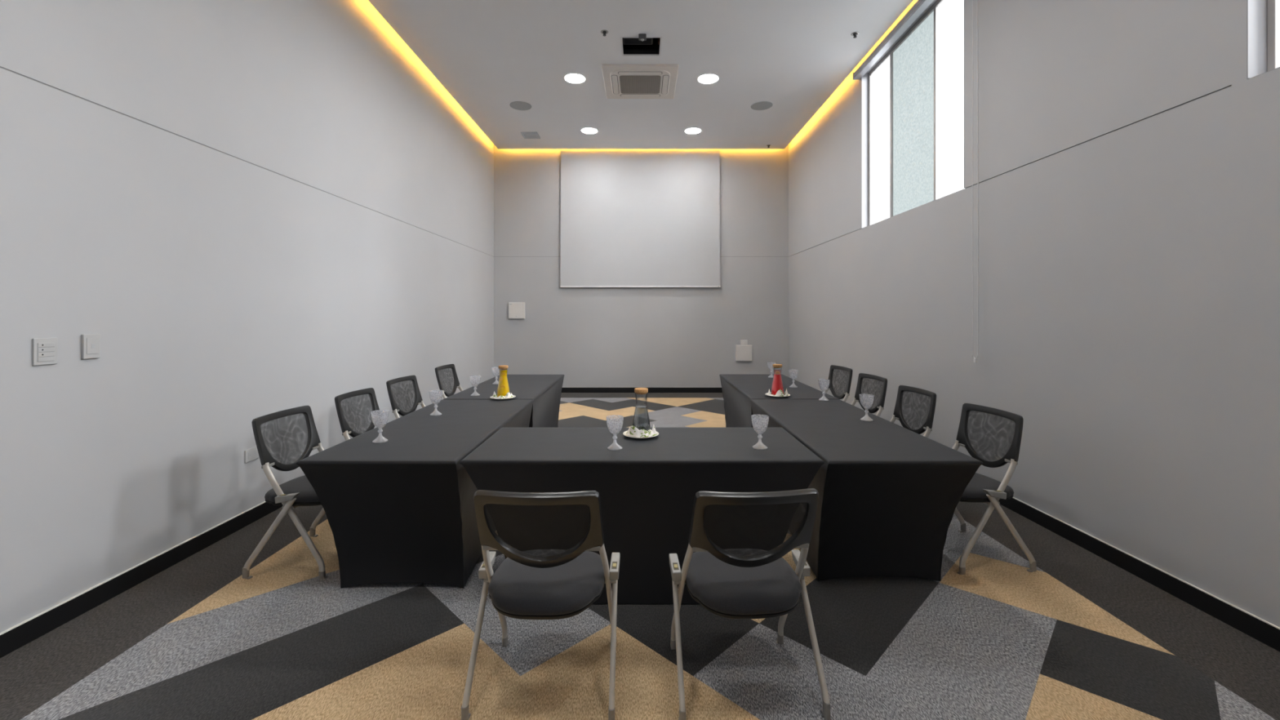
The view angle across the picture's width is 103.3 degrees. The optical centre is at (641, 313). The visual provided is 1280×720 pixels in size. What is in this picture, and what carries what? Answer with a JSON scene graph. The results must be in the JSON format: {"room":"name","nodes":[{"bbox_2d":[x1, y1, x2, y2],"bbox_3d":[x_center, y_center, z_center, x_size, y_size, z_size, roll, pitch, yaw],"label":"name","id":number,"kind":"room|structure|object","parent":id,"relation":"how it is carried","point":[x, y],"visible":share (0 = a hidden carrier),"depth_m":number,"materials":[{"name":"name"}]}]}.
{"room":"conference room","nodes":[
{"label":"conference room","id":0,"kind":"room"},
{"bbox_2d":[0,0,493,632],"bbox_3d":[-2.856,-0.834,3.858,0.160,4.880,11.317,0,0,0],"label":"wall","id":1,"kind":"structure","parent":0,"point":[255,209],"depth_m":3.16,"materials":[{"name":"paint"}]},
{"bbox_2d":[31,337,57,365],"bbox_3d":[-2.769,0.176,2.353,0.013,0.124,0.094,0,0,0],"label":"light switch","id":2,"kind":"object","parent":1,"relation":"attached to","point":[44,350],"visible":1,"depth_m":2.35,"materials":[{"name":"plastic"}]},
{"bbox_2d":[80,333,100,359],"bbox_3d":[-2.768,0.165,2.547,0.017,0.122,0.078,0,0,0],"label":"light switch","id":3,"kind":"object","parent":1,"relation":"attached to","point":[90,343],"visible":1,"depth_m":2.54,"materials":[{"name":"plastic"}]},
{"bbox_2d":[0,501,282,658],"bbox_3d":[-2.769,1.435,3.858,0.013,0.103,11.317,0,0,0],"label":"baseboard","id":4,"kind":"structure","parent":1,"relation":"attached to","point":[15,637],"depth_m":2.67,"materials":[{"name":"black wood"}]},
{"bbox_2d":[244,446,259,462],"bbox_3d":[-2.770,1.002,3.605,0.012,0.084,0.130,0,0,0],"label":"power outlet","id":5,"kind":"object","parent":1,"relation":"attached to","point":[251,454],"visible":0.77,"depth_m":3.59,"materials":[{"name":"plastic"}]},
{"bbox_2d":[0,392,1279,719],"bbox_3d":[0.012,1.546,3.858,5.776,0.120,11.317,0,0,0],"label":"floor","id":6,"kind":"structure","parent":0,"point":[1080,636],"depth_m":2.24,"materials":[{"name":"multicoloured carpet"}]},
{"bbox_2d":[242,405,327,579],"bbox_3d":[-2.000,1.042,3.100,0.480,0.887,0.560,0,0,3],"label":"mesh chair","id":7,"kind":"object","parent":6,"relation":"on","point":[294,493],"visible":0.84,"depth_m":2.96,"materials":[{"name":"black fabric"}]},
{"bbox_2d":[264,475,319,502],"bbox_3d":[-2.002,1.059,3.101,0.447,0.066,0.452,0,0,3],"label":"seat cushion","id":8,"kind":"object","parent":7,"relation":"on","point":[301,484],"depth_m":2.93,"materials":[{"name":"fabric"}]},
{"bbox_2d":[334,387,384,440],"bbox_3d":[-2.003,1.042,3.886,0.480,0.887,0.560,0,0,4],"label":"mesh chair","id":9,"kind":"object","parent":6,"relation":"on","point":[346,429],"visible":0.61,"depth_m":3.90,"materials":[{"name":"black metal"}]},
{"bbox_2d":[386,375,425,418],"bbox_3d":[-2.043,1.042,4.716,0.480,0.887,0.560,0,0,6],"label":"mesh chair","id":10,"kind":"object","parent":6,"relation":"on","point":[418,399],"visible":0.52,"depth_m":4.74,"materials":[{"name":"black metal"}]},
{"bbox_2d":[296,400,533,588],"bbox_3d":[-1.332,1.113,3.453,0.800,0.745,1.830,0,0,0],"label":"covered table","id":11,"kind":"object","parent":6,"relation":"on","point":[401,508],"visible":0.73,"depth_m":2.73,"materials":[{"name":"black fabric"}]},
{"bbox_2d":[370,409,389,443],"bbox_3d":[-1.512,0.653,2.930,0.094,0.176,0.094,0,0,-9],"label":"goblet","id":12,"kind":"object","parent":11,"relation":"on","point":[375,425],"visible":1,"depth_m":2.92,"materials":[{"name":"clear glass"}]},
{"bbox_2d":[370,409,389,428],"bbox_3d":[-1.512,0.614,2.930,0.094,0.098,0.094,0,0,-9],"label":"bowl","id":13,"kind":"object","parent":12,"relation":"on","point":[375,425],"depth_m":2.92,"materials":[{"name":"clear glass"}]},
{"bbox_2d":[428,390,442,416],"bbox_3d":[-1.503,0.653,3.700,0.094,0.176,0.094,0,0,-37],"label":"goblet","id":14,"kind":"object","parent":11,"relation":"on","point":[433,415],"visible":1,"depth_m":3.70,"materials":[{"name":"clear glass"}]},
{"bbox_2d":[435,364,462,398],"bbox_3d":[-2.068,1.042,5.831,0.480,0.887,0.560,0,0,4],"label":"mesh chair","id":15,"kind":"object","parent":6,"relation":"on","point":[456,384],"visible":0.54,"depth_m":5.86,"materials":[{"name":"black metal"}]},
{"bbox_2d":[442,374,564,427],"bbox_3d":[-1.333,1.113,5.271,0.785,0.745,1.787,0,0,0],"label":"covered table","id":16,"kind":"object","parent":6,"relation":"on","point":[545,390],"visible":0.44,"depth_m":5.20,"materials":[{"name":"black fabric"}]},
{"bbox_2d":[469,375,480,395],"bbox_3d":[-1.503,0.653,4.575,0.094,0.176,0.094,0,0,-4],"label":"goblet","id":17,"kind":"object","parent":16,"relation":"on","point":[470,375],"visible":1,"depth_m":4.58,"materials":[{"name":"clear glass"}]},
{"bbox_2d":[489,395,515,399],"bbox_3d":[-1.205,0.732,4.400,0.217,0.019,0.217,0,0,0],"label":"plate","id":18,"kind":"object","parent":16,"relation":"on","point":[514,396],"visible":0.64,"depth_m":4.33,"materials":[{"name":"white ceramic"}]},
{"bbox_2d":[492,391,513,398],"bbox_3d":[-1.206,0.700,4.401,0.173,0.062,0.174,0,0,0],"label":"napkin","id":19,"kind":"object","parent":18,"relation":"on","point":[508,395],"visible":0.8,"depth_m":4.34,"materials":[{"name":"white fabric"}]},
{"bbox_2d":[496,364,510,397],"bbox_3d":[-1.203,0.594,4.405,0.114,0.281,0.114,0,0,0],"label":"carafe","id":20,"kind":"object","parent":18,"relation":"on","point":[503,387],"visible":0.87,"depth_m":4.37,"materials":[{"name":"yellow glass"}]},
{"bbox_2d":[461,489,620,719],"bbox_3d":[-0.372,1.059,2.030,0.560,0.853,0.515,0,0,1],"label":"mesh chair","id":21,"kind":"object","parent":6,"relation":"on","point":[535,584],"visible":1,"depth_m":1.88,"materials":[{"name":"black fabric"}]},
{"bbox_2d":[488,549,604,615],"bbox_3d":[-0.372,1.059,2.045,0.452,0.066,0.447,0,0,1],"label":"seat cushion","id":22,"kind":"object","parent":21,"relation":"on","point":[515,588],"depth_m":1.92,"materials":[{"name":"fabric"}]},
{"bbox_2d":[459,427,824,604],"bbox_3d":[0.002,1.113,2.928,1.836,0.745,0.759,0,0,0],"label":"covered table","id":23,"kind":"object","parent":6,"relation":"on","point":[647,488],"visible":0.56,"depth_m":2.58,"materials":[{"name":"black fabric"}]},
{"bbox_2d":[606,414,623,450],"bbox_3d":[-0.147,0.653,2.775,0.094,0.176,0.094,0,0,0],"label":"goblet","id":24,"kind":"object","parent":23,"relation":"on","point":[610,448],"visible":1,"depth_m":2.77,"materials":[{"name":"clear glass"}]},
{"bbox_2d":[606,414,623,435],"bbox_3d":[-0.147,0.614,2.775,0.094,0.098,0.094,0,0,0],"label":"bowl","id":25,"kind":"object","parent":24,"relation":"on","point":[611,415],"depth_m":2.76,"materials":[{"name":"clear glass"}]},
{"bbox_2d":[622,429,658,439],"bbox_3d":[-0.005,0.732,3.055,0.217,0.019,0.217,0,0,0],"label":"plate","id":26,"kind":"object","parent":23,"relation":"on","point":[625,432],"visible":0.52,"depth_m":2.99,"materials":[{"name":"white ceramic"}]},
{"bbox_2d":[626,424,657,437],"bbox_3d":[-0.006,0.697,3.053,0.171,0.068,0.172,0,0,-34],"label":"napkin","id":27,"kind":"object","parent":26,"relation":"on","point":[640,431],"visible":1,"depth_m":2.99,"materials":[{"name":"white fabric"}]},
{"bbox_2d":[632,387,650,428],"bbox_3d":[-0.003,0.594,3.062,0.114,0.281,0.114,0,0,0],"label":"carafe","id":28,"kind":"object","parent":26,"relation":"on","point":[637,390],"visible":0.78,"depth_m":3.05,"materials":[{"name":"clear glass"}]},
{"bbox_2d":[751,414,768,449],"bbox_3d":[0.651,0.653,2.790,0.094,0.176,0.094,0,0,-19],"label":"goblet","id":29,"kind":"object","parent":23,"relation":"on","point":[753,447],"visible":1,"depth_m":2.79,"materials":[{"name":"clear glass"}]},
{"bbox_2d":[751,414,768,433],"bbox_3d":[0.651,0.614,2.790,0.094,0.098,0.094,0,0,-19],"label":"bowl","id":30,"kind":"object","parent":29,"relation":"on","point":[752,415],"depth_m":2.78,"materials":[{"name":"clear glass"}]},
{"bbox_2d":[668,488,831,719],"bbox_3d":[0.400,1.059,2.035,0.560,0.853,0.515,0,0,-4],"label":"mesh chair","id":31,"kind":"object","parent":6,"relation":"on","point":[738,583],"visible":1,"depth_m":1.88,"materials":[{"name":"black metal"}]},
{"bbox_2d":[685,548,802,614],"bbox_3d":[0.399,1.059,2.050,0.452,0.066,0.447,0,0,-4],"label":"seat cushion","id":32,"kind":"object","parent":31,"relation":"on","point":[722,588],"depth_m":1.92,"materials":[{"name":"fabric"}]},
{"bbox_2d":[719,373,839,427],"bbox_3d":[1.334,1.113,5.290,0.772,0.745,1.800,0,0,0],"label":"covered table","id":33,"kind":"object","parent":6,"relation":"on","point":[738,389],"visible":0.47,"depth_m":5.24,"materials":[{"name":"black fabric"}]},
{"bbox_2d":[764,392,790,397],"bbox_3d":[1.212,0.732,4.520,0.217,0.019,0.217,0,0,0],"label":"plate","id":34,"kind":"object","parent":33,"relation":"on","point":[767,393],"visible":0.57,"depth_m":4.45,"materials":[{"name":"white ceramic"}]},
{"bbox_2d":[770,364,784,395],"bbox_3d":[1.212,0.594,4.525,0.114,0.281,0.114,0,0,0],"label":"carafe","id":35,"kind":"object","parent":34,"relation":"on","point":[777,384],"visible":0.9,"depth_m":4.49,"materials":[{"name":"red glass"}]},
{"bbox_2d":[767,387,788,396],"bbox_3d":[1.211,0.697,4.523,0.172,0.069,0.171,0,0,37],"label":"napkin","id":36,"kind":"object","parent":34,"relation":"on","point":[780,393],"visible":0.85,"depth_m":4.45,"materials":[{"name":"white fabric"}]},
{"bbox_2d":[788,368,798,387],"bbox_3d":[1.524,0.653,5.090,0.094,0.176,0.094,0,0,-29],"label":"goblet","id":37,"kind":"object","parent":33,"relation":"on","point":[788,369],"visible":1,"depth_m":5.08,"materials":[{"name":"clear glass"}]},
{"bbox_2d":[823,364,853,402],"bbox_3d":[2.051,1.040,5.660,0.466,0.892,0.560,0,0,-7],"label":"mesh chair","id":38,"kind":"object","parent":6,"relation":"on","point":[845,395],"visible":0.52,"depth_m":5.69,"materials":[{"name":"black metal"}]},
{"bbox_2d":[750,399,983,581],"bbox_3d":[1.324,1.113,3.459,0.776,0.745,1.842,0,0,0],"label":"covered table","id":39,"kind":"object","parent":6,"relation":"on","point":[890,493],"visible":0.8,"depth_m":2.78,"materials":[{"name":"black fabric"}]},
{"bbox_2d":[817,378,829,400],"bbox_3d":[1.554,0.653,4.325,0.094,0.176,0.094,0,0,-3],"label":"goblet","id":40,"kind":"object","parent":39,"relation":"on","point":[826,379],"visible":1,"depth_m":4.32,"materials":[{"name":"clear glass"}]},
{"bbox_2d":[859,393,874,421],"bbox_3d":[1.560,0.653,3.515,0.094,0.176,0.094,0,0,-21],"label":"goblet","id":41,"kind":"object","parent":39,"relation":"on","point":[862,393],"visible":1,"depth_m":3.52,"materials":[{"name":"clear glass"}]},
{"bbox_2d":[859,393,874,408],"bbox_3d":[1.560,0.614,3.515,0.094,0.098,0.094,0,0,-21],"label":"bowl","id":42,"kind":"object","parent":41,"relation":"on","point":[862,393],"depth_m":3.51,"materials":[{"name":"clear glass"}]},
{"bbox_2d":[850,373,887,416],"bbox_3d":[2.041,1.040,4.865,0.466,0.892,0.560,0,0,-7],"label":"mesh chair","id":43,"kind":"object","parent":6,"relation":"on","point":[879,406],"visible":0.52,"depth_m":4.89,"materials":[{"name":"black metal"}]},
{"bbox_2d":[889,385,936,437],"bbox_3d":[2.001,1.040,4.015,0.466,0.892,0.560,0,0,-5],"label":"mesh chair","id":44,"kind":"object","parent":6,"relation":"on","point":[926,426],"visible":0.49,"depth_m":4.03,"materials":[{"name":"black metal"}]},
{"bbox_2d":[951,403,1036,574],"bbox_3d":[2.009,1.040,3.160,0.466,0.892,0.560,0,0,-7],"label":"mesh chair","id":45,"kind":"object","parent":6,"relation":"on","point":[981,488],"visible":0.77,"depth_m":3.03,"materials":[{"name":"black fabric"}]},
{"bbox_2d":[960,472,1013,499],"bbox_3d":[2.018,1.059,3.161,0.447,0.066,0.452,0,0,-7],"label":"seat cushion","id":46,"kind":"object","parent":45,"relation":"on","point":[974,490],"depth_m":2.99,"materials":[{"name":"fabric"}]},
{"bbox_2d":[368,0,913,148],"bbox_3d":[0.041,-3.341,3.858,5.953,0.567,11.637,0,0,0],"label":"ceiling","id":47,"kind":"structure","parent":0,"point":[792,55],"depth_m":6.05,"materials":[{"name":"paint"}]},
{"bbox_2d":[509,101,531,110],"bbox_3d":[-1.780,-3.053,7.454,0.314,0.008,0.314,0,0,0],"label":"ceiling speaker","id":48,"kind":"object","parent":47,"relation":"attached to","point":[520,105],"visible":1,"depth_m":7.44},
{"bbox_2d":[520,131,540,138],"bbox_3d":[-1.900,-3.049,8.672,0.280,0.016,0.300,0,0,0],"label":"ceiling vent","id":49,"kind":"object","parent":47,"relation":"in","point":[526,135],"visible":1,"depth_m":8.65,"materials":[{"name":"white metal"}]},
{"bbox_2d":[563,72,586,84],"bbox_3d":[-0.870,-3.054,6.590,0.300,0.006,0.300,0,0,0],"label":"recessed light","id":50,"kind":"object","parent":47,"relation":"in","point":[572,77],"visible":1,"depth_m":6.57,"materials":[{"name":"white plastic"}]},
{"bbox_2d":[580,127,598,133],"bbox_3d":[-0.875,-3.054,8.475,0.300,0.006,0.300,0,0,0],"label":"recessed light","id":51,"kind":"object","parent":47,"relation":"in","point":[586,130],"visible":1,"depth_m":8.48,"materials":[{"name":"white plastic"}]},
{"bbox_2d":[600,29,608,35],"bbox_3d":[-0.404,-3.037,5.500,0.084,0.040,0.084,0,0,0],"label":"sprinkler","id":52,"kind":"object","parent":47,"relation":"attached to","point":[604,32],"visible":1,"depth_m":5.49,"materials":[{"name":"metal"}]},
{"bbox_2d":[601,63,678,98],"bbox_3d":[-0.020,-3.034,6.685,0.950,0.046,0.950,0,0,0],"label":"air conditioner","id":53,"kind":"object","parent":47,"relation":"attached to","point":[621,81],"visible":1,"depth_m":6.56,"materials":[{"name":"plastic"}]},
{"bbox_2d":[619,75,661,93],"bbox_3d":[-0.020,-3.014,6.685,0.530,0.006,0.530,0,0,0],"label":"grille","id":54,"kind":"object","parent":53,"relation":"attached to","point":[628,84],"depth_m":6.67,"materials":[{"name":"grey plastic"}]},
{"bbox_2d":[620,36,662,56],"bbox_3d":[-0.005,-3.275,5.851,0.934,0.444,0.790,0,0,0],"label":"hatch","id":55,"kind":"object","parent":47,"relation":"attached to","point":[654,50],"visible":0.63,"depth_m":5.99,"materials":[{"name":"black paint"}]},
{"bbox_2d":[622,37,653,44],"bbox_3d":[-0.045,-3.321,5.795,0.350,0.333,0.330,0,0,0],"label":"projector","id":56,"kind":"object","parent":55,"relation":"hanging from","point":[626,41],"visible":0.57,"depth_m":5.88,"materials":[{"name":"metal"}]},
{"bbox_2d":[638,33,646,40],"bbox_3d":[0.008,-3.024,5.565,0.084,0.066,0.060,0,0,0],"label":"ceiling camera","id":57,"kind":"object","parent":47,"relation":"attached to","point":[642,37],"visible":1,"depth_m":5.54,"materials":[{"name":"grey plastic"}]},
{"bbox_2d":[684,127,702,133],"bbox_3d":[0.857,-3.054,8.480,0.300,0.006,0.300,0,0,0],"label":"recessed light","id":58,"kind":"object","parent":47,"relation":"in","point":[691,130],"visible":1,"depth_m":8.48,"materials":[{"name":"white plastic"}]},
{"bbox_2d":[696,73,719,84],"bbox_3d":[0.865,-3.054,6.600,0.300,0.006,0.300,0,0,0],"label":"recessed light","id":59,"kind":"object","parent":47,"relation":"in","point":[706,78],"visible":1,"depth_m":6.59,"materials":[{"name":"white plastic"}]},
{"bbox_2d":[751,101,772,110],"bbox_3d":[1.763,-3.053,7.454,0.314,0.008,0.314,0,0,0],"label":"ceiling speaker","id":60,"kind":"object","parent":47,"relation":"attached to","point":[761,105],"visible":1,"depth_m":7.44},
{"bbox_2d":[850,31,858,38],"bbox_3d":[2.330,-3.037,5.536,0.084,0.040,0.084,0,0,0],"label":"sprinkler","id":61,"kind":"object","parent":47,"relation":"attached to","point":[854,33],"visible":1,"depth_m":5.53,"materials":[{"name":"metal"}]},
{"bbox_2d":[493,144,789,386],"bbox_3d":[0.032,-0.834,9.597,5.936,4.880,0.160,0,0,0],"label":"wall","id":62,"kind":"structure","parent":0,"point":[590,336],"depth_m":9.52,"materials":[{"name":"paint"}]},
{"bbox_2d":[508,302,524,318],"bbox_3d":[-2.340,-0.055,9.492,0.306,0.306,0.051,0,0,0],"label":"wall box","id":63,"kind":"object","parent":62,"relation":"attached to","point":[516,309],"visible":1,"depth_m":9.47,"materials":[{"name":"plastic"}]},
{"bbox_2d":[560,148,719,287],"bbox_3d":[-0.027,-1.869,9.467,3.100,2.761,0.080,0,0,0],"label":"projection screen","id":64,"kind":"object","parent":62,"relation":"attached to","point":[630,217],"visible":0.88,"depth_m":9.46,"materials":[{"name":"fabric"}]},
{"bbox_2d":[561,386,722,392],"bbox_3d":[-0.001,1.435,9.511,5.525,0.102,0.013,0,0,0],"label":"baseboard","id":65,"kind":"structure","parent":62,"relation":"attached to","point":[564,389],"depth_m":9.50,"materials":[{"name":"black wood"}]},
{"bbox_2d":[735,344,751,361],"bbox_3d":[1.913,0.743,9.492,0.306,0.306,0.049,0,0,0],"label":"wall box","id":66,"kind":"object","parent":62,"relation":"attached to","point":[743,352],"visible":1,"depth_m":9.47,"materials":[{"name":"plastic"}]},
{"bbox_2d":[740,339,747,344],"bbox_3d":[1.913,0.541,9.495,0.128,0.088,0.043,0,0,0],"label":"wall box","id":67,"kind":"object","parent":62,"relation":"attached to","point":[742,341],"visible":1,"depth_m":9.48,"materials":[{"name":"plastic"}]},
{"bbox_2d":[788,0,1279,627],"bbox_3d":[2.887,-0.834,3.858,0.260,4.880,11.317,0,0,0],"label":"wall","id":68,"kind":"structure","parent":0,"point":[1126,184],"depth_m":3.07,"materials":[{"name":"paint"}]},
{"bbox_2d":[861,0,964,228],"bbox_3d":[2.824,-2.039,5.341,0.136,1.950,2.023,0,0,0],"label":"window","id":69,"kind":"structure","parent":68,"relation":"in","point":[913,96],"depth_m":5.30,"materials":[{"name":"glass"}]},
{"bbox_2d":[853,0,933,79],"bbox_3d":[2.711,-2.944,5.507,0.088,0.166,1.750,0,0,0],"label":"roller blind","id":70,"kind":"object","parent":69,"relation":"attached to","point":[914,12],"depth_m":5.43,"materials":[{"name":"metal"}]},
{"bbox_2d":[977,0,977,174],"bbox_3d":[2.711,-1.795,4.024,0.088,1.381,0.005,0,0,0],"label":"roller blind","id":71,"kind":"object","parent":68,"relation":"attached to","point":[977,0],"depth_m":4.09,"materials":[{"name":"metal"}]},
{"bbox_2d":[1000,497,1279,652],"bbox_3d":[2.797,1.435,3.858,0.018,0.103,11.317,0,0,0],"label":"baseboard","id":72,"kind":"structure","parent":68,"relation":"attached to","point":[1268,633],"depth_m":2.72,"materials":[{"name":"black wood"}]},
{"bbox_2d":[1246,0,1279,79],"bbox_3d":[2.824,-2.039,1.300,0.136,1.950,2.019,0,0,0],"label":"window","id":73,"kind":"structure","parent":68,"relation":"in","point":[1263,16],"depth_m":2.30,"materials":[{"name":"glass"}]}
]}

